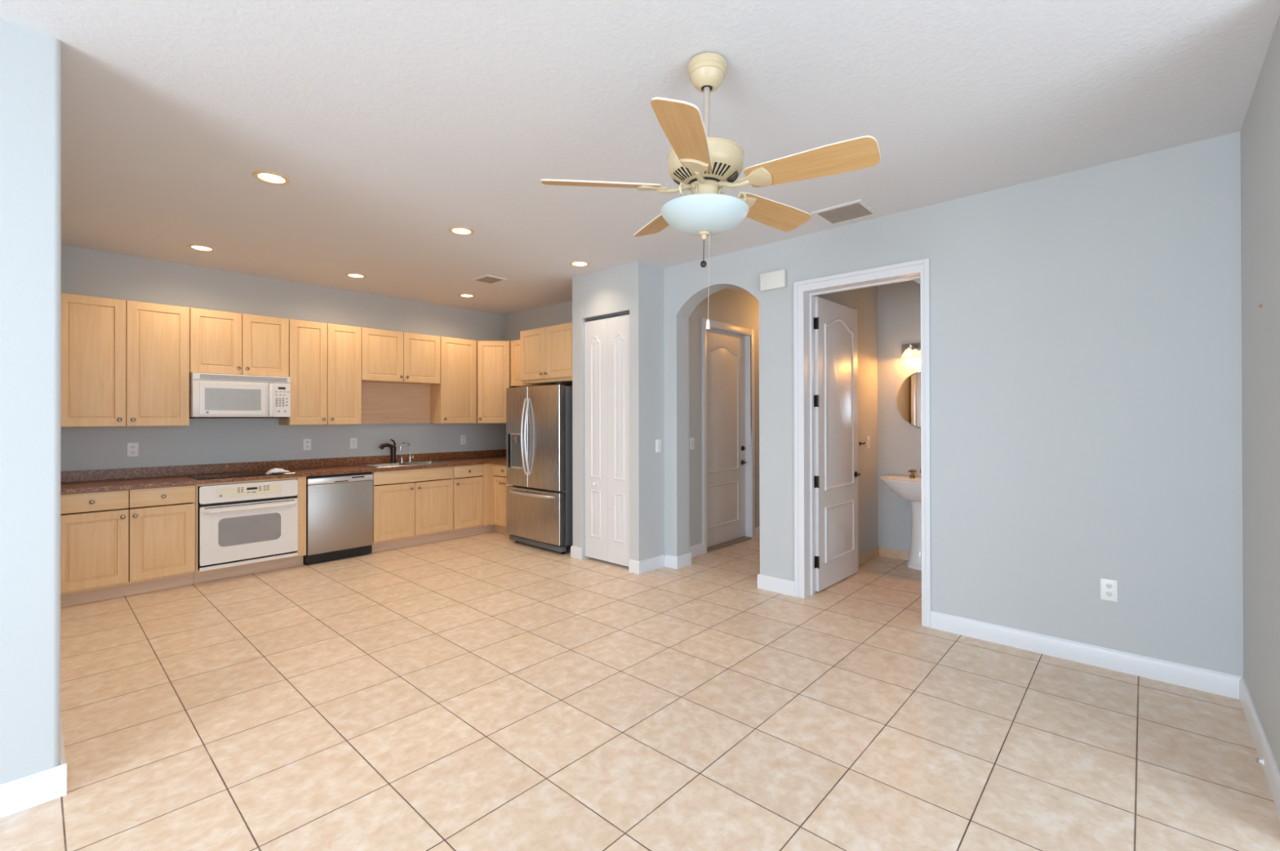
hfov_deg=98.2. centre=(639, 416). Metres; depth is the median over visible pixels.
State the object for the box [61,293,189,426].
upper cabinet
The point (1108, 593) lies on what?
socket
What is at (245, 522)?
wall oven
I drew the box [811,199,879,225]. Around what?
ceiling vent
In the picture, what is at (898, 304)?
wall
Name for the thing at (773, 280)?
door chime
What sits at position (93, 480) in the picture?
countertop
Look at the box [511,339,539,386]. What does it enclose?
upper cabinet
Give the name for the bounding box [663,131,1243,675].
wall
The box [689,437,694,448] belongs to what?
light switch
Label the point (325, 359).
upper cabinet
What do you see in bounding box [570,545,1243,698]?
baseboard
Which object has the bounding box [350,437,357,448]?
light switch
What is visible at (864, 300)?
wall
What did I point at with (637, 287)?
wall
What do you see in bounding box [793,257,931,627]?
trim
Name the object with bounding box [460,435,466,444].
wall outlet
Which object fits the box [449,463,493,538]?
base cabinet
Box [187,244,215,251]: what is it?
recessed light
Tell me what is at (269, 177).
recessed light
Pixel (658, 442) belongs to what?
light switch
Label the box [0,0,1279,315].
ceiling
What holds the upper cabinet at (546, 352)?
attached to the wall at (562, 313)
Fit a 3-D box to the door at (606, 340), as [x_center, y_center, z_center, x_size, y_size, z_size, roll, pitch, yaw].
[-0.308,0.202,5.180,0.624,2.305,0.066,0,0,42]
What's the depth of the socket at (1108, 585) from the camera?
3.01 m
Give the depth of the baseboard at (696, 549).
5.52 m
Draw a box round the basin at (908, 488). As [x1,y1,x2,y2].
[879,475,920,502]
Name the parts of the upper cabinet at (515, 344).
door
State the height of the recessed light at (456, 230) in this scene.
0.007 m
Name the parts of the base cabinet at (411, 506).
door, door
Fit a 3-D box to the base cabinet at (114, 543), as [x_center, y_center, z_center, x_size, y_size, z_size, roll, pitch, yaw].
[-4.125,0.972,4.437,0.609,0.832,0.812,0,0,42]
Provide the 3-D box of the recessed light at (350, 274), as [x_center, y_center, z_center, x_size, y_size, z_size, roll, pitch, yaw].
[-2.745,-1.358,5.356,0.180,0.007,0.180,0,0,42]
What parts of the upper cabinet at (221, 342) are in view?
door, door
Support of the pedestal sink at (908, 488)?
on the floor
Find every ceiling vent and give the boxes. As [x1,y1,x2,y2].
[471,274,507,284]
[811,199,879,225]
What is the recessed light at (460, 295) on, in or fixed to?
in the ceiling
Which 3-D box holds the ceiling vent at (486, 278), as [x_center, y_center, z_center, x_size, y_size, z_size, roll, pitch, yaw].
[-1.495,-1.358,5.505,0.280,0.012,0.240,0,0,42]
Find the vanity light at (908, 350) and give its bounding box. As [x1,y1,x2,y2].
[901,342,920,358]
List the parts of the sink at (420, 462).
bowl, bowl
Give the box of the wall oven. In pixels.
[198,479,297,571]
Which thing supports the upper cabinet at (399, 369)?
attached to the wall at (84, 272)
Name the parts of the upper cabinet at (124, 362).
door, door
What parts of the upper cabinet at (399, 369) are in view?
door, panel, door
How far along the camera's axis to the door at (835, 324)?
4.54 m
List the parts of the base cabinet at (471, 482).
drawer, door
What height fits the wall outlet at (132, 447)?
0.116 m
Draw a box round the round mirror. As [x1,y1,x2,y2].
[896,370,920,428]
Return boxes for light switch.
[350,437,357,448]
[655,439,661,452]
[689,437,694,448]
[866,435,870,448]
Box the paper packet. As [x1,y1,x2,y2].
[265,467,290,474]
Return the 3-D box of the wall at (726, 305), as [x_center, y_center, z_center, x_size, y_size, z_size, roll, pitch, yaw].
[1.085,0.008,6.201,0.140,2.750,2.365,0,0,42]
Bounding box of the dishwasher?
[303,471,373,564]
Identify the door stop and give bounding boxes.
[1255,757,1263,764]
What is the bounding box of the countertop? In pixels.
[60,448,506,493]
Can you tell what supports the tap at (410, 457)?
on the countertop
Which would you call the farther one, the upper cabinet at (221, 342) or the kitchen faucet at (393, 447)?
the kitchen faucet at (393, 447)
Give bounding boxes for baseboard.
[0,712,66,817]
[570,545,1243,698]
[688,526,759,557]
[1239,676,1279,818]
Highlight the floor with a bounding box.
[0,530,1279,850]
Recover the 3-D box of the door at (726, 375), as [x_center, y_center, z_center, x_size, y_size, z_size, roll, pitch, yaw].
[0.914,0.226,6.002,0.094,2.272,0.864,0,0,42]
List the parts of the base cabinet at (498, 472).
door, drawer, door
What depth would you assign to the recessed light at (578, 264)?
4.96 m
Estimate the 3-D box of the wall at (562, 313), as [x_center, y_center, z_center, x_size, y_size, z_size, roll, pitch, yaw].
[-0.966,0.014,6.759,2.175,2.750,0.120,0,0,42]
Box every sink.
[357,460,450,467]
[879,475,921,569]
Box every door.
[584,311,630,566]
[706,328,746,546]
[813,296,860,591]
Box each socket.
[1105,582,1112,588]
[1105,591,1112,596]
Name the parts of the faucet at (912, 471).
handle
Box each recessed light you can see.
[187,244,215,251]
[252,170,289,184]
[345,272,366,278]
[448,226,474,235]
[458,293,475,297]
[569,260,589,266]
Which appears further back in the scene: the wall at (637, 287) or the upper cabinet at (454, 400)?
the upper cabinet at (454, 400)
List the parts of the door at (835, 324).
handle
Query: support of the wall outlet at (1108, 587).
attached to the wall at (1086, 323)
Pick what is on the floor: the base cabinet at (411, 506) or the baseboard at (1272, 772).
the base cabinet at (411, 506)
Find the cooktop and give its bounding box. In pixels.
[187,470,295,479]
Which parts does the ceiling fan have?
blade, blade, blade, scroll arm, lamp shade, cord pull, pull cord, scroll arm, blade, blade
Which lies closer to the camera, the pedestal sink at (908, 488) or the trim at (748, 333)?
the pedestal sink at (908, 488)
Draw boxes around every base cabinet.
[60,484,195,606]
[193,476,306,582]
[372,466,453,551]
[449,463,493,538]
[490,463,513,534]
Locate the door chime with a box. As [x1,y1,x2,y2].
[760,269,786,291]
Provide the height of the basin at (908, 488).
0.195 m
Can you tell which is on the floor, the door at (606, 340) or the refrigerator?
the refrigerator
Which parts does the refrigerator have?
dispenser panel, dispenser spout, dispenser frame, door, handle, handle, handle, freezer drawer, kick plate, door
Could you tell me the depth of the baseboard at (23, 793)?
1.96 m
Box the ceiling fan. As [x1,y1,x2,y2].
[540,53,880,328]
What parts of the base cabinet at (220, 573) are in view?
rail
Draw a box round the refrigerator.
[506,382,573,553]
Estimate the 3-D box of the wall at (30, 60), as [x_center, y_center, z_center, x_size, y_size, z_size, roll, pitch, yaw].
[-4.749,0.005,1.667,3.430,2.750,4.075,0,0,42]
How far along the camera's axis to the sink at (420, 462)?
6.13 m
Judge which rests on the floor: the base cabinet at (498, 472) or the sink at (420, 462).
the base cabinet at (498, 472)
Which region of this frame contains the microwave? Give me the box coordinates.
[189,372,290,417]
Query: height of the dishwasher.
0.826 m
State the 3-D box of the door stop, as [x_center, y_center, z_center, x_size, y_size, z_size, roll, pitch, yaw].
[2.396,1.332,2.144,0.020,0.021,0.022,0,0,42]
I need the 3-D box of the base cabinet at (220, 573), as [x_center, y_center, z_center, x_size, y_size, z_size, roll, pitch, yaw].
[-3.588,0.973,5.048,0.580,0.832,0.810,0,0,42]
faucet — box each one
[378,439,396,462]
[907,468,920,477]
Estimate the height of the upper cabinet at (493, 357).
1.013 m
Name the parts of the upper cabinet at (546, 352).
door, door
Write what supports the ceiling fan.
hanging from the ceiling
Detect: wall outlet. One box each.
[127,442,138,456]
[303,438,311,449]
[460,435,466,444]
[1100,577,1117,601]
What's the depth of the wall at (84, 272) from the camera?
5.34 m
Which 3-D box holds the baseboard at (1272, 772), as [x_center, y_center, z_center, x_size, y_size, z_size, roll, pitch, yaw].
[2.488,1.312,2.220,0.015,0.110,1.235,0,0,42]
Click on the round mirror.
(908, 393)
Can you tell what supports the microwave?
attached to the upper cabinet at (221, 342)
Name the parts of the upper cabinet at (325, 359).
door, door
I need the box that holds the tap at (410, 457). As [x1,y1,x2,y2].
[400,441,413,462]
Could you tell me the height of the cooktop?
0.007 m
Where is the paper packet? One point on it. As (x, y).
(275, 470)
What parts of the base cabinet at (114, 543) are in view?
drawer, door, drawer, door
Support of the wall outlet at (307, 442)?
attached to the wall at (84, 272)
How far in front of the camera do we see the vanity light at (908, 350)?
5.23 m
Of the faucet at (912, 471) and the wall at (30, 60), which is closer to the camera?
the wall at (30, 60)
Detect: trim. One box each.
[702,317,755,553]
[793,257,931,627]
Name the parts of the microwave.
door, door frame, handle, control panel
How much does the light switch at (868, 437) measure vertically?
0.116 m
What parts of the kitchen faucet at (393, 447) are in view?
spout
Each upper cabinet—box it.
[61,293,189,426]
[189,307,288,377]
[279,319,361,425]
[361,327,440,423]
[427,336,476,423]
[476,340,511,422]
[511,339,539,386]
[520,322,572,386]
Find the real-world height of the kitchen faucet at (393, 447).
0.269 m
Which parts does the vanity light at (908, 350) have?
lamp shade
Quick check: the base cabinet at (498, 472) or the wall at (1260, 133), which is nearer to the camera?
the wall at (1260, 133)
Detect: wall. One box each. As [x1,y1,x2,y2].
[0,18,61,783]
[60,244,505,471]
[505,300,572,448]
[572,261,664,560]
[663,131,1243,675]
[688,288,759,546]
[814,285,877,555]
[876,280,920,551]
[1240,14,1279,770]
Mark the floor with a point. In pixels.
(489, 691)

